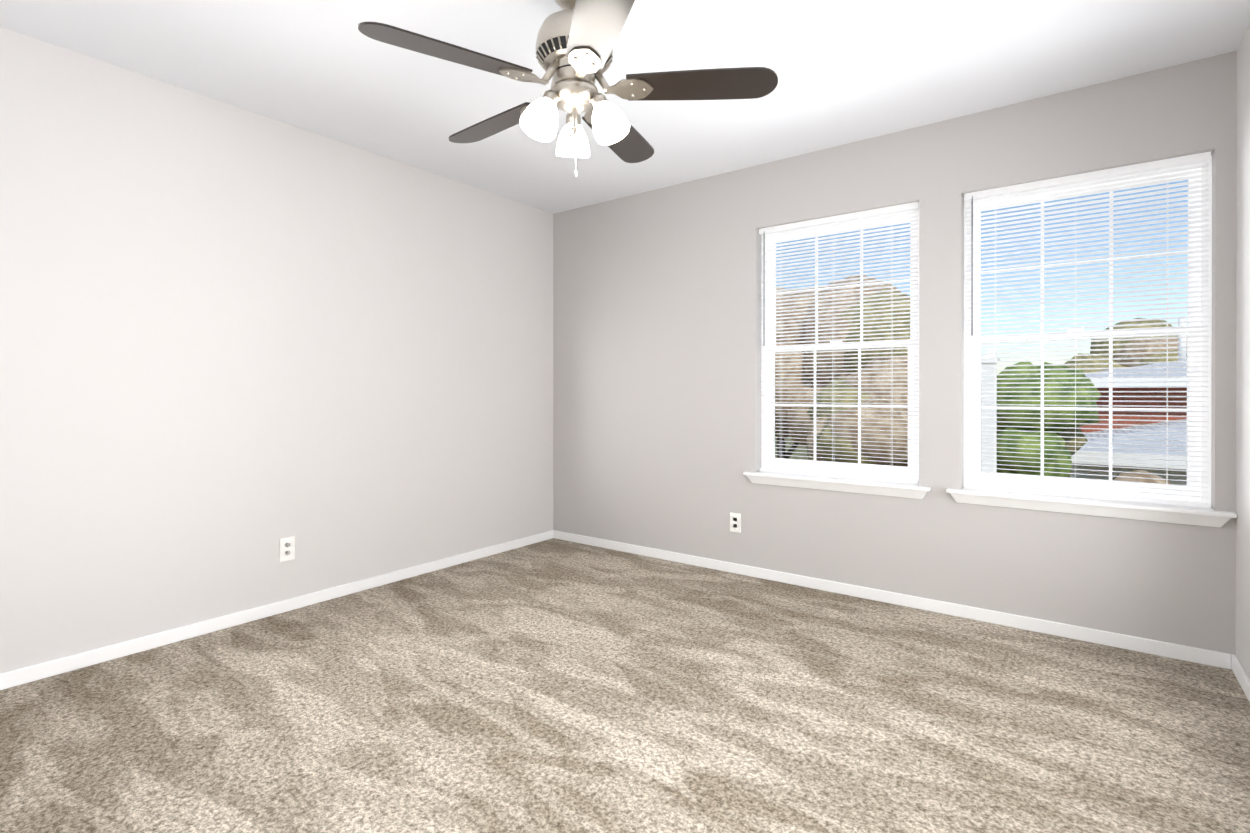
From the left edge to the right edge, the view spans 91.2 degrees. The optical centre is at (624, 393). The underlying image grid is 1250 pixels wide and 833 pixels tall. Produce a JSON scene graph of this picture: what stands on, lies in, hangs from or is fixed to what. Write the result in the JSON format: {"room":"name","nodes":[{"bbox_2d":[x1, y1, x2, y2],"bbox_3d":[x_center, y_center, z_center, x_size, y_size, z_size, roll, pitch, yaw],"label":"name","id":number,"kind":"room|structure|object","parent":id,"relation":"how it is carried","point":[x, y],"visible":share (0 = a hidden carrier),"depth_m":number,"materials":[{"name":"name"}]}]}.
{"room":"empty bedroom","nodes":[
{"label":"empty bedroom","id":0,"kind":"room"},
{"bbox_2d":[0,27,552,673],"bbox_3d":[-1.725,-0.133,3.154,0.160,2.440,4.070,0,0,37],"label":"wall","id":1,"kind":"structure","parent":0,"point":[236,343],"depth_m":2.86,"materials":[{"name":"paint"}]},
{"bbox_2d":[0,530,553,689],"bbox_3d":[-1.655,1.057,3.105,0.013,0.060,3.750,0,0,37],"label":"baseboard","id":2,"kind":"structure","parent":1,"relation":"attached to","point":[21,676],"depth_m":2.85,"materials":[{"name":"white wood"}]},
{"bbox_2d":[280,536,294,561],"bbox_3d":[-1.690,0.776,3.063,0.008,0.115,0.070,0,0,37],"label":"outlet","id":3,"kind":"object","parent":1,"relation":"attached to","point":[287,548],"visible":1,"depth_m":3.06,"materials":[{"name":"white plastic"}]},
{"bbox_2d":[0,538,1249,832],"bbox_3d":[-0.186,1.149,2.010,3.998,0.120,4.070,0,0,37],"label":"floor","id":4,"kind":"structure","parent":0,"point":[554,686],"depth_m":2.03,"materials":[{"name":"carpet"}]},
{"bbox_2d":[0,0,1249,213],"bbox_3d":[-0.186,-1.411,2.005,3.998,0.120,4.070,0,0,37],"label":"ceiling","id":5,"kind":"structure","parent":0,"point":[850,70],"depth_m":2.50,"materials":[{"name":"paint"}]},
{"bbox_2d":[358,0,777,176],"bbox_3d":[-0.199,-1.034,2.067,1.234,0.635,1.270,0,0,37],"label":"ceiling fan","id":6,"kind":"object","parent":5,"relation":"hanging from","point":[576,41],"visible":1,"depth_m":1.96,"materials":[{"name":"brown wood"}]},
{"bbox_2d":[553,51,1236,654],"bbox_3d":[0.982,-0.134,3.575,3.678,2.440,0.160,0,0,37],"label":"wall","id":7,"kind":"structure","parent":0,"point":[657,373],"depth_m":3.23,"materials":[{"name":"paint"}]},
{"bbox_2d":[730,512,740,532],"bbox_3d":[0.668,0.778,3.706,0.070,0.115,0.008,0,0,37],"label":"outlet","id":8,"kind":"object","parent":7,"relation":"attached to","point":[735,522],"visible":1,"depth_m":3.70,"materials":[{"name":"white plastic"}]},
{"bbox_2d":[743,471,930,498],"bbox_3d":[1.143,0.497,3.381,1.007,0.066,0.131,0,0,37],"label":"sill","id":9,"kind":"structure","parent":7,"relation":"attached to","point":[897,489],"depth_m":3.31,"materials":[{"name":"white wood"}]},
{"bbox_2d":[762,210,918,479],"bbox_3d":[1.203,-0.260,3.459,0.891,1.448,0.077,0,0,37],"label":"window","id":10,"kind":"structure","parent":7,"relation":"in","point":[823,465],"depth_m":3.42,"materials":[{"name":"white plastic"}]},
{"bbox_2d":[759,202,918,483],"bbox_3d":[1.156,-0.261,3.397,0.871,1.442,0.048,0,0,37],"label":"window blind","id":11,"kind":"object","parent":10,"relation":"attached to","point":[892,210],"visible":0.92,"depth_m":3.37,"materials":[{"name":"white plastic"}]},
{"bbox_2d":[554,530,1230,668],"bbox_3d":[0.930,1.056,3.508,3.652,0.060,0.013,0,0,37],"label":"baseboard","id":12,"kind":"structure","parent":7,"relation":"attached to","point":[1178,651],"depth_m":3.02,"materials":[{"name":"white wood"}]},
{"bbox_2d":[964,155,1211,506],"bbox_3d":[2.071,-0.259,2.812,0.900,1.448,0.077,0,0,37],"label":"window","id":13,"kind":"structure","parent":7,"relation":"in","point":[1111,488],"depth_m":2.71,"materials":[{"name":"white plastic"}]},
{"bbox_2d":[964,152,1210,507],"bbox_3d":[2.025,-0.260,2.749,0.880,1.442,0.048,0,0,37],"label":"window blind","id":14,"kind":"object","parent":13,"relation":"attached to","point":[1167,164],"visible":0.9,"depth_m":2.72,"materials":[{"name":"white plastic"}]},
{"bbox_2d":[946,487,1236,527],"bbox_3d":[2.012,0.498,2.733,1.016,0.066,0.131,0,0,37],"label":"sill","id":15,"kind":"structure","parent":7,"relation":"attached to","point":[1191,515],"depth_m":2.65,"materials":[{"name":"white wood"}]},
{"bbox_2d":[1236,23,1249,678],"bbox_3d":[1.352,-0.129,0.860,0.160,2.440,4.070,0,0,37],"label":"wall","id":16,"kind":"structure","parent":0,"point":[1243,381],"depth_m":2.31,"materials":[{"name":"paint"}]},
{"bbox_2d":[1231,654,1249,701],"bbox_3d":[1.283,1.061,0.914,0.013,0.060,3.750,0,0,37],"label":"baseboard","id":17,"kind":"structure","parent":16,"relation":"attached to","point":[1239,672],"depth_m":2.28,"materials":[{"name":"white wood"}]},
{"label":"outside","id":18,"kind":"structure","parent":0,"visible":0},
{"bbox_2d":[775,436,1070,476],"bbox_3d":[26.418,4.161,40.781,120.000,0.200,89.790,0,0,37],"label":"ground","id":19,"kind":"structure","parent":18,"point":[798,449],"depth_m":43.90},
{"bbox_2d":[775,287,823,458],"bbox_3d":[3.458,0.796,13.725,4.223,6.652,4.278,0,0,37],"label":"tree","id":20,"kind":"object","parent":19,"relation":"on","point":[781,447],"depth_m":11.99,"materials":[{"name":"brown plant"}]},
{"bbox_2d":[788,273,909,459],"bbox_3d":[4.643,0.919,11.565,3.135,6.421,3.697,0,0,37],"label":"tree","id":21,"kind":"object","parent":19,"relation":"on","point":[801,441],"depth_m":10.92,"materials":[{"name":"plant"}]},
{"bbox_2d":[806,355,907,466],"bbox_3d":[4.087,1.762,9.293,2.713,4.736,2.282,0,0,37],"label":"tree","id":22,"kind":"object","parent":19,"relation":"on","point":[852,451],"depth_m":8.76,"materials":[{"name":"brown plant"}]},
{"bbox_2d":[981,350,999,472],"bbox_3d":[2.171,1.801,8.249,28.000,4.650,0.670,0,0,37],"label":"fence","id":23,"kind":"object","parent":19,"relation":"on","point":[988,465],"depth_m":6.98,"materials":[{"name":"white"}]},
{"bbox_2d":[997,362,1100,476],"bbox_3d":[5.273,1.846,8.020,1.523,4.584,1.500,0,0,37],"label":"tree","id":24,"kind":"object","parent":19,"relation":"on","point":[1023,464],"depth_m":7.48,"materials":[{"name":"green plant"}]},
{"bbox_2d":[1063,318,1186,372],"bbox_3d":[16.008,0.861,19.098,4.223,6.488,3.900,0,0,37],"label":"tree","id":25,"kind":"object","parent":19,"relation":"on","point":[1129,351],"depth_m":18.35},
{"bbox_2d":[1071,318,1186,484],"bbox_3d":[13.467,1.322,10.310,10.290,5.600,11.020,0,0,37],"label":"house","id":26,"kind":"structure","parent":19,"relation":"on","point":[1138,427],"depth_m":9.88,"materials":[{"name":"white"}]},
{"bbox_2d":[1112,470,1171,483],"bbox_3d":[5.516,2.475,6.515,1.148,3.332,1.280,0,0,37],"label":"tree","id":27,"kind":"object","parent":19,"relation":"on","point":[1140,479],"depth_m":6.47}
]}

